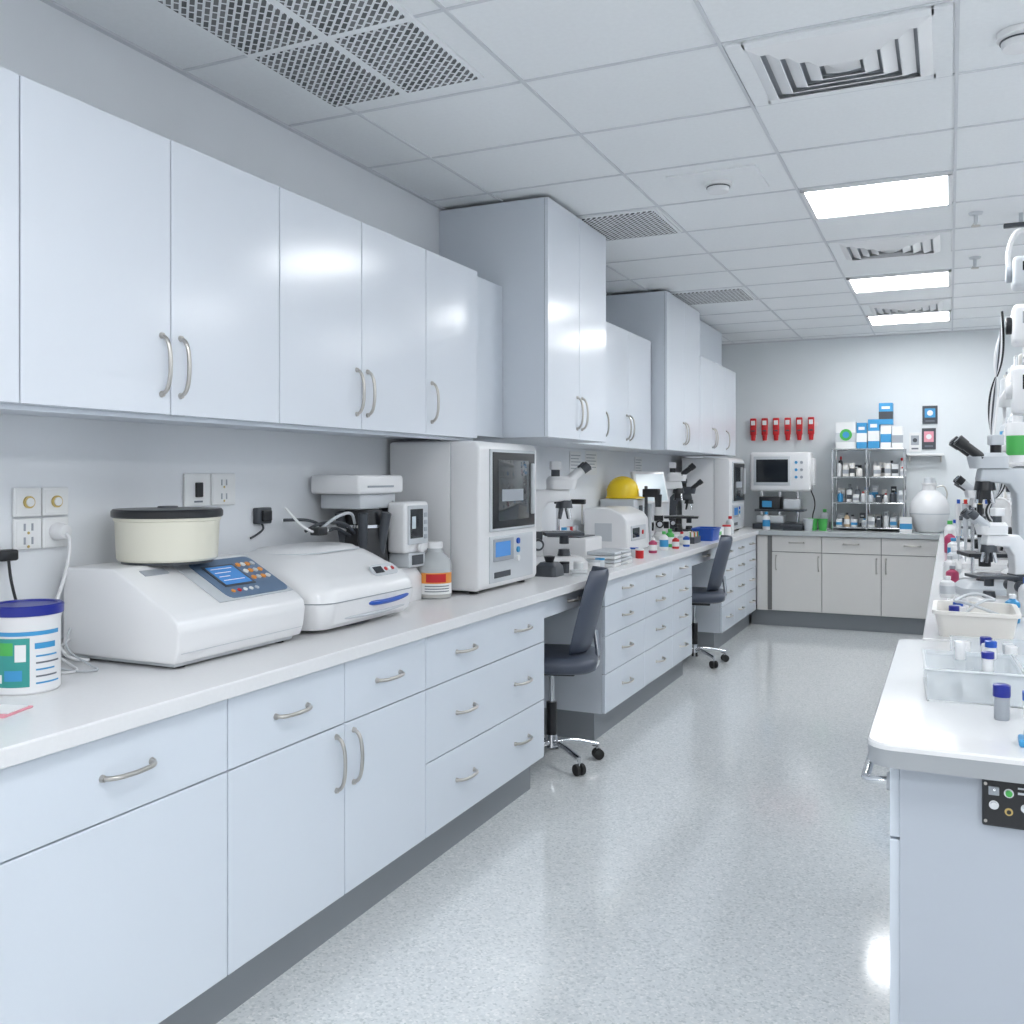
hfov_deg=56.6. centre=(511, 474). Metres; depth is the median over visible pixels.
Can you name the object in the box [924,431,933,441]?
picture
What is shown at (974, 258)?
sprinkler
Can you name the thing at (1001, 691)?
vials
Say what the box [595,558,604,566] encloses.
jar
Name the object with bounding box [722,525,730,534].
jar
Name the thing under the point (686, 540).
dropper bottle
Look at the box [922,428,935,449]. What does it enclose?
poster
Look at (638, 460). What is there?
paper notice
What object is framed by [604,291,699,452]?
upper cabinet
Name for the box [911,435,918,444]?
picture
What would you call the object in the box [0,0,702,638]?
wall
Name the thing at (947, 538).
bottle
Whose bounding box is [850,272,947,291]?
ceiling light panel
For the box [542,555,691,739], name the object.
base cabinet
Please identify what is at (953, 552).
bottle
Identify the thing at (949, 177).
frame
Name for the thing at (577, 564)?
jar
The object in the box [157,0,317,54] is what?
grille
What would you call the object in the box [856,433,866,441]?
print
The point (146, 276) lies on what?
upper cabinet
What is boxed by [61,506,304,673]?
instrument
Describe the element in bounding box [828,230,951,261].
ceiling vent
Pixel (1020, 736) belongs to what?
clip
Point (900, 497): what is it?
print
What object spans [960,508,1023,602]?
microscope
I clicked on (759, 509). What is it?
shelf
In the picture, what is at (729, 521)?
wash bottle
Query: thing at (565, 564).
jar
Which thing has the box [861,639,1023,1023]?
lab bench
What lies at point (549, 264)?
upper cabinet
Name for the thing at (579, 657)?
office chair
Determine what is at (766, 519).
wash bottle
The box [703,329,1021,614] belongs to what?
wall
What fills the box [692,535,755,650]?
base cabinet
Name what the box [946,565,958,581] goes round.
bottle
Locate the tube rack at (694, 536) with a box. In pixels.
[683,531,700,543]
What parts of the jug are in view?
carry handle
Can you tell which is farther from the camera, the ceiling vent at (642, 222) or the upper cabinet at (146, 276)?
the ceiling vent at (642, 222)
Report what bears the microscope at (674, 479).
on the countertop at (118, 697)
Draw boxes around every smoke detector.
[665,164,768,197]
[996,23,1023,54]
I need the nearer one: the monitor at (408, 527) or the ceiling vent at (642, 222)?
the monitor at (408, 527)
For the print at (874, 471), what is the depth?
8.78 m
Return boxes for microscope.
[536,461,590,568]
[543,499,601,559]
[652,462,695,539]
[663,478,702,531]
[949,435,1023,596]
[953,475,1010,569]
[954,483,977,549]
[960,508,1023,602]
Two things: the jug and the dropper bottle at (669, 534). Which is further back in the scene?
the jug
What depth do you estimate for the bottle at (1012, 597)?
3.34 m
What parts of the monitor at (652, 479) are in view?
casing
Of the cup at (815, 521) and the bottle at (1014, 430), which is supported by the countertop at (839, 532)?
the cup at (815, 521)
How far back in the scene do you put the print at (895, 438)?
8.77 m
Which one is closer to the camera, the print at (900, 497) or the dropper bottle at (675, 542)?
the dropper bottle at (675, 542)
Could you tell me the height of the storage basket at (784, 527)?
0.050 m
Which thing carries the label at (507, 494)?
on the laboratory analyser at (480, 496)
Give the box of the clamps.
[750,417,817,440]
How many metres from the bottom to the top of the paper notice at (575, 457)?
0.150 m
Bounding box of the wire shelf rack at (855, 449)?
[832,448,905,530]
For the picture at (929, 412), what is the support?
on the poster at (929, 413)
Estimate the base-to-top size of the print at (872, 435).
0.094 m
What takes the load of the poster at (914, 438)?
attached to the wall at (830, 381)
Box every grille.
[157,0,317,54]
[254,41,399,106]
[277,0,404,35]
[334,22,477,92]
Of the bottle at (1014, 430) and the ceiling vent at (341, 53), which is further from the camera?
the bottle at (1014, 430)
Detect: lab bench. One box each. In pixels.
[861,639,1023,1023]
[922,535,1023,645]
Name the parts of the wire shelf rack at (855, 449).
post, post, post, post, post, post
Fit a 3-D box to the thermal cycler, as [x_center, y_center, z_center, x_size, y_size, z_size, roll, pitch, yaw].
[0.727,0.370,6.524,0.318,0.300,0.502,0,0,25]
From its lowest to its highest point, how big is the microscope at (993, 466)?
0.694 m
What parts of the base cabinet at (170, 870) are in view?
panel, panel, pull handle, panel, panel, pull handle, pull handle, pull handle, panel, panel, pull handle, pull handle, pull handle, pull handle, panel, panel, panel, pull handle, pull handle, pull handle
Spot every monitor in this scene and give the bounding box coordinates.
[388,501,427,553]
[630,471,668,543]
[750,452,817,529]
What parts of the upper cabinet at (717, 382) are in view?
door, pull handle, door, door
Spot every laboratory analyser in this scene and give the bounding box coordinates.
[390,441,535,593]
[682,458,745,529]
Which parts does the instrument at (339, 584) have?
lid, keypad plate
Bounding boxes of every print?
[836,433,855,441]
[840,429,851,440]
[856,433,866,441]
[868,431,879,440]
[873,470,880,473]
[879,411,892,418]
[881,434,891,441]
[892,435,902,442]
[898,495,906,499]
[900,524,911,528]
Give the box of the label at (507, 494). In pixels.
[502,489,522,500]
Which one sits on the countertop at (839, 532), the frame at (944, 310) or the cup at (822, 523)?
the cup at (822, 523)
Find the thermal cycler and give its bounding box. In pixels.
[584,506,648,548]
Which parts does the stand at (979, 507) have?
post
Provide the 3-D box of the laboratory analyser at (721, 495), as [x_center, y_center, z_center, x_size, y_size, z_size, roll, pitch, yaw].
[1.892,0.182,8.848,0.468,0.675,0.662,0,0,25]
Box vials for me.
[993,683,1023,720]
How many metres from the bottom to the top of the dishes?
0.029 m
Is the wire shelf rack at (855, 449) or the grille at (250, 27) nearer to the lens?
the grille at (250, 27)
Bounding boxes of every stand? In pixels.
[642,486,661,546]
[956,499,988,579]
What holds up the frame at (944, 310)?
attached to the ceiling
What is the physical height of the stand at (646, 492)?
0.440 m
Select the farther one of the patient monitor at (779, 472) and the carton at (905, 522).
the patient monitor at (779, 472)
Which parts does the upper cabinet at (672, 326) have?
door, pull handle, pull handle, door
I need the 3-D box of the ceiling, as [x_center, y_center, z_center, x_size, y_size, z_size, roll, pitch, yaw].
[1.561,-1.390,3.052,5.120,0.100,12.850,0,0,25]
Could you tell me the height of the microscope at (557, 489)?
0.598 m
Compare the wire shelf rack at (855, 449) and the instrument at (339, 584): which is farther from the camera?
the wire shelf rack at (855, 449)
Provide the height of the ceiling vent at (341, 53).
0.014 m
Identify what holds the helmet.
on the box at (637, 503)
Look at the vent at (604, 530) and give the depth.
6.30 m
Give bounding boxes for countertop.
[0,524,761,769]
[759,521,943,539]
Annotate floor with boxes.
[216,615,922,1023]
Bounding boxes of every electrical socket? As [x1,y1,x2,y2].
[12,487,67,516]
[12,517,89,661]
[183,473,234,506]
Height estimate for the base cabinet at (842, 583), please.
0.854 m
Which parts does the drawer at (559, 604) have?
pull handle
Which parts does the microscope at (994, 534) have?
arm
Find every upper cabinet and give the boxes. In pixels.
[0,66,502,440]
[439,197,605,443]
[525,322,650,449]
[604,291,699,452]
[645,320,735,455]
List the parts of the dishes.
dish, dish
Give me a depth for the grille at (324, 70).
3.14 m
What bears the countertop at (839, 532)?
on the base cabinet at (842, 583)
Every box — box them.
[600,499,643,511]
[719,527,723,536]
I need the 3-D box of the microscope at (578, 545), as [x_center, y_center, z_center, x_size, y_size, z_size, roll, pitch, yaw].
[0.377,0.335,5.882,0.280,0.370,0.300,0,0,25]
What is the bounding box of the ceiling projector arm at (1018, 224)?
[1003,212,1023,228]
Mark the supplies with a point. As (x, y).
(848, 469)
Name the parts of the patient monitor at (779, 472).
post, handle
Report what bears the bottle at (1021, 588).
on the lab bench at (931, 632)
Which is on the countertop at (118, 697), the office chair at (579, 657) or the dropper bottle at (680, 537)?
the dropper bottle at (680, 537)
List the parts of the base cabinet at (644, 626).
panel, panel, panel, panel, panel, panel, panel, panel, panel, panel, panel, panel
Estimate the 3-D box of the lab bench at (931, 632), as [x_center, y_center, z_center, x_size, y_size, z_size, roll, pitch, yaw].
[3.071,0.970,5.384,1.230,0.900,5.750,0,0,25]
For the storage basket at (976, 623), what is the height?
0.085 m
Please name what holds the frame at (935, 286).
attached to the ceiling
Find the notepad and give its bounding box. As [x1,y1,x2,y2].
[0,704,32,717]
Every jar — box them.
[559,561,569,572]
[573,561,583,568]
[590,560,599,568]
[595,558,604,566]
[630,547,637,556]
[635,548,643,558]
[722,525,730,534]
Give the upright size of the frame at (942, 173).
0.015 m
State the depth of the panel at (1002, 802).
1.78 m
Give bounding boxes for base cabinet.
[0,601,543,1023]
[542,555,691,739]
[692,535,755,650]
[751,535,938,634]
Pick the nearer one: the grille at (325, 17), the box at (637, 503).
the grille at (325, 17)
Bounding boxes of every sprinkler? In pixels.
[968,211,982,227]
[969,256,980,268]
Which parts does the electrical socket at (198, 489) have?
plate, plate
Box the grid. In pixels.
[40,0,1023,344]
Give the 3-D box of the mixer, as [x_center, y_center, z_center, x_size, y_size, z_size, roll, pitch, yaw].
[0.193,0.470,4.910,0.120,0.100,0.140,0,0,25]
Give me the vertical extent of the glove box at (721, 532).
0.080 m
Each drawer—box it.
[544,589,583,617]
[692,547,716,565]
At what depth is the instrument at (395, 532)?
3.78 m
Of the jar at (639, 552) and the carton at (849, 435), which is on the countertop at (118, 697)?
the jar at (639, 552)
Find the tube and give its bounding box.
[949,593,999,613]
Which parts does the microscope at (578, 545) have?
arm post, arm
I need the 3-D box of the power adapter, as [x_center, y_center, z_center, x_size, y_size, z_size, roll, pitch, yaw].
[-1.293,0.359,2.482,0.066,0.319,0.232,0,0,-45]
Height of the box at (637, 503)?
0.345 m
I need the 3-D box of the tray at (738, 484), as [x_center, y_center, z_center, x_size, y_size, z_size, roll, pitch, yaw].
[2.092,0.088,8.748,0.002,0.054,0.260,0,0,25]
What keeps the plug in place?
attached to the wall at (104, 466)
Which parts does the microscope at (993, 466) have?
arm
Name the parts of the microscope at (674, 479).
arm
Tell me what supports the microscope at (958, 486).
on the lab bench at (931, 632)
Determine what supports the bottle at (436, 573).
on the countertop at (118, 697)
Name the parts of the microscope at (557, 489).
arm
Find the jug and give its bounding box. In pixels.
[909,477,949,532]
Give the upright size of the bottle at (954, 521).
0.170 m
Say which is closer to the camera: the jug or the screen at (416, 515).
the screen at (416, 515)
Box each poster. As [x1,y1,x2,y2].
[909,433,920,451]
[922,406,937,423]
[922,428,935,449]
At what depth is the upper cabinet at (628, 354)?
6.30 m
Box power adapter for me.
[0,549,17,599]
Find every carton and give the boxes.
[836,403,902,448]
[900,517,911,532]
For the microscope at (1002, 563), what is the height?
0.520 m
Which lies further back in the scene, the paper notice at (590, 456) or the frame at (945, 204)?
the paper notice at (590, 456)
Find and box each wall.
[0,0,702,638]
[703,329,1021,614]
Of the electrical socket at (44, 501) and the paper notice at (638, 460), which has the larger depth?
the paper notice at (638, 460)
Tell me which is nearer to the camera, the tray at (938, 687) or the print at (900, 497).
the tray at (938, 687)
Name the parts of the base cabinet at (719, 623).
panel, panel, panel, panel, panel, panel, panel, panel, panel, panel, panel, panel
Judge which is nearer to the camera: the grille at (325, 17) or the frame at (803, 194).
the grille at (325, 17)
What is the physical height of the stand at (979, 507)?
0.400 m
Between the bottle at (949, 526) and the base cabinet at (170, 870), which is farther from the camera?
the bottle at (949, 526)
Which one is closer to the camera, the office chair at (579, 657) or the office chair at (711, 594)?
the office chair at (579, 657)
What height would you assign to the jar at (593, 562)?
0.060 m
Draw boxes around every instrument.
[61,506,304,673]
[243,542,412,630]
[283,475,427,601]
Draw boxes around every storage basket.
[691,526,720,540]
[780,525,803,530]
[932,600,1020,640]
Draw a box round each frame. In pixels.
[800,171,951,192]
[800,190,817,219]
[816,204,949,219]
[846,278,855,293]
[847,270,951,279]
[856,286,946,292]
[868,310,950,316]
[873,320,948,325]
[947,172,951,204]
[948,270,951,285]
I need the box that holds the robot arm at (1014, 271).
[985,228,1023,573]
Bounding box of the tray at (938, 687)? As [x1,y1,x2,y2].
[921,640,1023,708]
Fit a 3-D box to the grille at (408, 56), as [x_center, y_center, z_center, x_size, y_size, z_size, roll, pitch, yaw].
[-0.329,-1.329,3.042,0.273,0.005,0.438,0,0,25]
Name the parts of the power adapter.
cord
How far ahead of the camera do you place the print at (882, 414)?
8.80 m
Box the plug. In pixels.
[250,507,271,538]
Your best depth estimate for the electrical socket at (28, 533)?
2.65 m
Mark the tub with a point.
(30, 629)
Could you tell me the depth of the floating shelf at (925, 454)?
8.82 m
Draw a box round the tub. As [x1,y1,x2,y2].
[0,599,63,695]
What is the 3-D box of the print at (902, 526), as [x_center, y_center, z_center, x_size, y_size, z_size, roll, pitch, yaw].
[3.537,0.461,8.532,0.102,0.049,0.061,0,0,25]
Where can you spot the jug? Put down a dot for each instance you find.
(929, 510)
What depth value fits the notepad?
2.09 m
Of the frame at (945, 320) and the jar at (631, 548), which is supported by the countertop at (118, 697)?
the jar at (631, 548)
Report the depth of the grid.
3.77 m
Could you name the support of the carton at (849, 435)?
on the wire shelf rack at (855, 449)
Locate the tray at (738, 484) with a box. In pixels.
[736,482,741,487]
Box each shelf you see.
[755,508,806,511]
[906,453,943,461]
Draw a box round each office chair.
[544,566,608,775]
[691,535,732,667]
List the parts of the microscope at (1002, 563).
arm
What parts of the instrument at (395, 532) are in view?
arm, knob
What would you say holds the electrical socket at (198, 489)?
attached to the wall at (104, 466)
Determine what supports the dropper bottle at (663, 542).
on the countertop at (118, 697)
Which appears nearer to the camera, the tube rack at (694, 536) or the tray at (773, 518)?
the tube rack at (694, 536)
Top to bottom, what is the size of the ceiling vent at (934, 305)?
0.038 m
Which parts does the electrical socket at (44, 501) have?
plate, plate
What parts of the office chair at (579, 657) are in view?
leg, leg, seat, leg, backrest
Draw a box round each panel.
[805,176,947,217]
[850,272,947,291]
[869,312,948,324]
[982,779,1023,829]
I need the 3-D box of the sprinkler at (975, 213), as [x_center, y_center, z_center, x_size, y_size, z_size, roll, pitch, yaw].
[2.370,-1.305,4.854,0.070,0.070,0.070,0,0,25]
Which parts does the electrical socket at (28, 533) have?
plate, plate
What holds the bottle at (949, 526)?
on the lab bench at (931, 632)
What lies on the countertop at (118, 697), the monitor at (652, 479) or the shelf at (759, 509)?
the monitor at (652, 479)
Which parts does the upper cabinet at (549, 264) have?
door, pull handle, pull handle, door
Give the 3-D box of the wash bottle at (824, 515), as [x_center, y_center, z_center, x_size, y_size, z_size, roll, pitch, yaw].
[3.029,0.425,9.197,0.080,0.190,0.080,0,0,25]
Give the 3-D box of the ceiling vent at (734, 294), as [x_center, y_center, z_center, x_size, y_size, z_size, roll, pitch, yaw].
[1.459,-1.333,7.118,0.630,0.014,0.510,0,0,25]
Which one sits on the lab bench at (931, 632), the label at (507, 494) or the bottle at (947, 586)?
the bottle at (947, 586)
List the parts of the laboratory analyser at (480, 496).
door frame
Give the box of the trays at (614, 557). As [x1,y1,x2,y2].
[586,548,631,566]
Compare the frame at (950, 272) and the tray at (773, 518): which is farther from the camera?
the tray at (773, 518)
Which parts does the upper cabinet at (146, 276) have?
door, door, pull handle, pull handle, door, door, pull handle, pull handle, door, pull handle, door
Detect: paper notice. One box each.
[570,451,580,472]
[585,451,596,474]
[635,457,641,470]
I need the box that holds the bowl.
[110,506,222,565]
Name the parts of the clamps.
rail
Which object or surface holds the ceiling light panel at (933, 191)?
in the ceiling
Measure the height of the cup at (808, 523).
0.110 m
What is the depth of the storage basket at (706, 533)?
7.48 m
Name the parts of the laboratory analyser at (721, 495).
door frame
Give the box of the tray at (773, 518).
[757,515,786,522]
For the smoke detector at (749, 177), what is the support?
attached to the ceiling
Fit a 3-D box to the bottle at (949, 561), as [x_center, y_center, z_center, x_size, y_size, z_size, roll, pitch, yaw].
[2.177,0.460,4.722,0.062,0.120,0.062,0,0,25]
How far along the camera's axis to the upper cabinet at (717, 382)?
8.34 m
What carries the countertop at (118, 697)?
on the base cabinet at (170, 870)
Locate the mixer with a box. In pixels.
[535,556,563,576]
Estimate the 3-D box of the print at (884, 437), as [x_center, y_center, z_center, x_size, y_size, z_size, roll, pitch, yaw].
[3.481,-0.342,8.840,0.092,0.077,0.073,0,0,25]
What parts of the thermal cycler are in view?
panel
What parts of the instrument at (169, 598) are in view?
panel plate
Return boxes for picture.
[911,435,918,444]
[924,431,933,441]
[925,408,934,417]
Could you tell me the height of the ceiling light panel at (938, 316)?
0.006 m
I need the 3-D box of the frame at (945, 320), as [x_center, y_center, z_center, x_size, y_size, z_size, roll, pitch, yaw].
[3.474,-1.331,8.289,0.650,0.015,0.015,0,0,25]
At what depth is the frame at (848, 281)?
6.67 m
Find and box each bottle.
[418,541,451,598]
[649,538,656,552]
[659,531,667,549]
[666,529,673,546]
[672,536,678,548]
[678,532,684,545]
[683,534,689,546]
[726,516,733,534]
[762,512,769,529]
[821,509,828,528]
[939,576,954,597]
[943,555,956,578]
[944,521,955,536]
[944,530,955,552]
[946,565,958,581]
[947,538,956,553]
[947,547,961,573]
[952,520,960,541]
[1005,594,1020,622]
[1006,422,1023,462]
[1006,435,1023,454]
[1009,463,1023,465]
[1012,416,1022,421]
[1018,577,1023,615]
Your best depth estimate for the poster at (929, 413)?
8.91 m
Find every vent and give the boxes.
[153,0,483,107]
[578,208,680,240]
[595,523,611,541]
[671,287,755,304]
[724,2,952,106]
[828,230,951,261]
[861,298,950,315]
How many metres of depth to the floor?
3.26 m
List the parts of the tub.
lid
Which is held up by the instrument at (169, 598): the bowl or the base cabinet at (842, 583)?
the bowl
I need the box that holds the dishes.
[570,569,587,576]
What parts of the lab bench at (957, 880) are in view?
rail handle, drawer, door, panel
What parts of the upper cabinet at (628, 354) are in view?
door, pull handle, door, pull handle, pull handle, door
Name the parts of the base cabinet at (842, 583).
drawer, door, drawer, door, door, drawer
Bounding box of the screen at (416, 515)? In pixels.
[410,509,422,538]
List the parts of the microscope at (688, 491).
arm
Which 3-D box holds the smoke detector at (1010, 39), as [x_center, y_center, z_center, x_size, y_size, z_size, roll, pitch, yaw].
[1.533,-1.312,2.872,0.124,0.055,0.124,0,0,25]
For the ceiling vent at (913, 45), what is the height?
0.038 m
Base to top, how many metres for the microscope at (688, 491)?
0.490 m
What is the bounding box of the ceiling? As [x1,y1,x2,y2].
[53,0,1023,343]
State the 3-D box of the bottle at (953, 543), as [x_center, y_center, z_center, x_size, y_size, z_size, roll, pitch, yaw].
[2.740,0.455,5.895,0.072,0.130,0.072,0,0,25]
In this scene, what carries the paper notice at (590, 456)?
attached to the wall at (104, 466)
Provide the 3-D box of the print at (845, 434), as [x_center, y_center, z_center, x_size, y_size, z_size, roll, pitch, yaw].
[3.143,-0.378,8.943,0.110,0.110,0.002,0,0,25]
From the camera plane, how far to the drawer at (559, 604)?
4.54 m
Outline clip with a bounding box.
[1018,734,1023,747]
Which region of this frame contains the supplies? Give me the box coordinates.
[836,456,906,527]
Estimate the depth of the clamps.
9.44 m
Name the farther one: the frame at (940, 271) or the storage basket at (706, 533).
the storage basket at (706, 533)
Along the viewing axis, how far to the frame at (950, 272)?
6.40 m
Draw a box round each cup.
[803,519,813,530]
[808,518,817,530]
[818,519,827,530]
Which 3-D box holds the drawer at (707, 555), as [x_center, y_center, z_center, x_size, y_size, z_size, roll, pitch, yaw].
[1.265,0.609,7.274,0.507,0.093,0.900,0,0,25]
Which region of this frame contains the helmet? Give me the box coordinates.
[606,476,643,498]
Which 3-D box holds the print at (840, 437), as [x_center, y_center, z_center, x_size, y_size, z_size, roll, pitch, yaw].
[3.161,-0.354,8.983,0.182,0.088,0.085,0,0,25]
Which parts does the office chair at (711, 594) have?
leg, seat, leg, backrest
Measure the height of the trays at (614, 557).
0.085 m
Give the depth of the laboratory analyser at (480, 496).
4.19 m

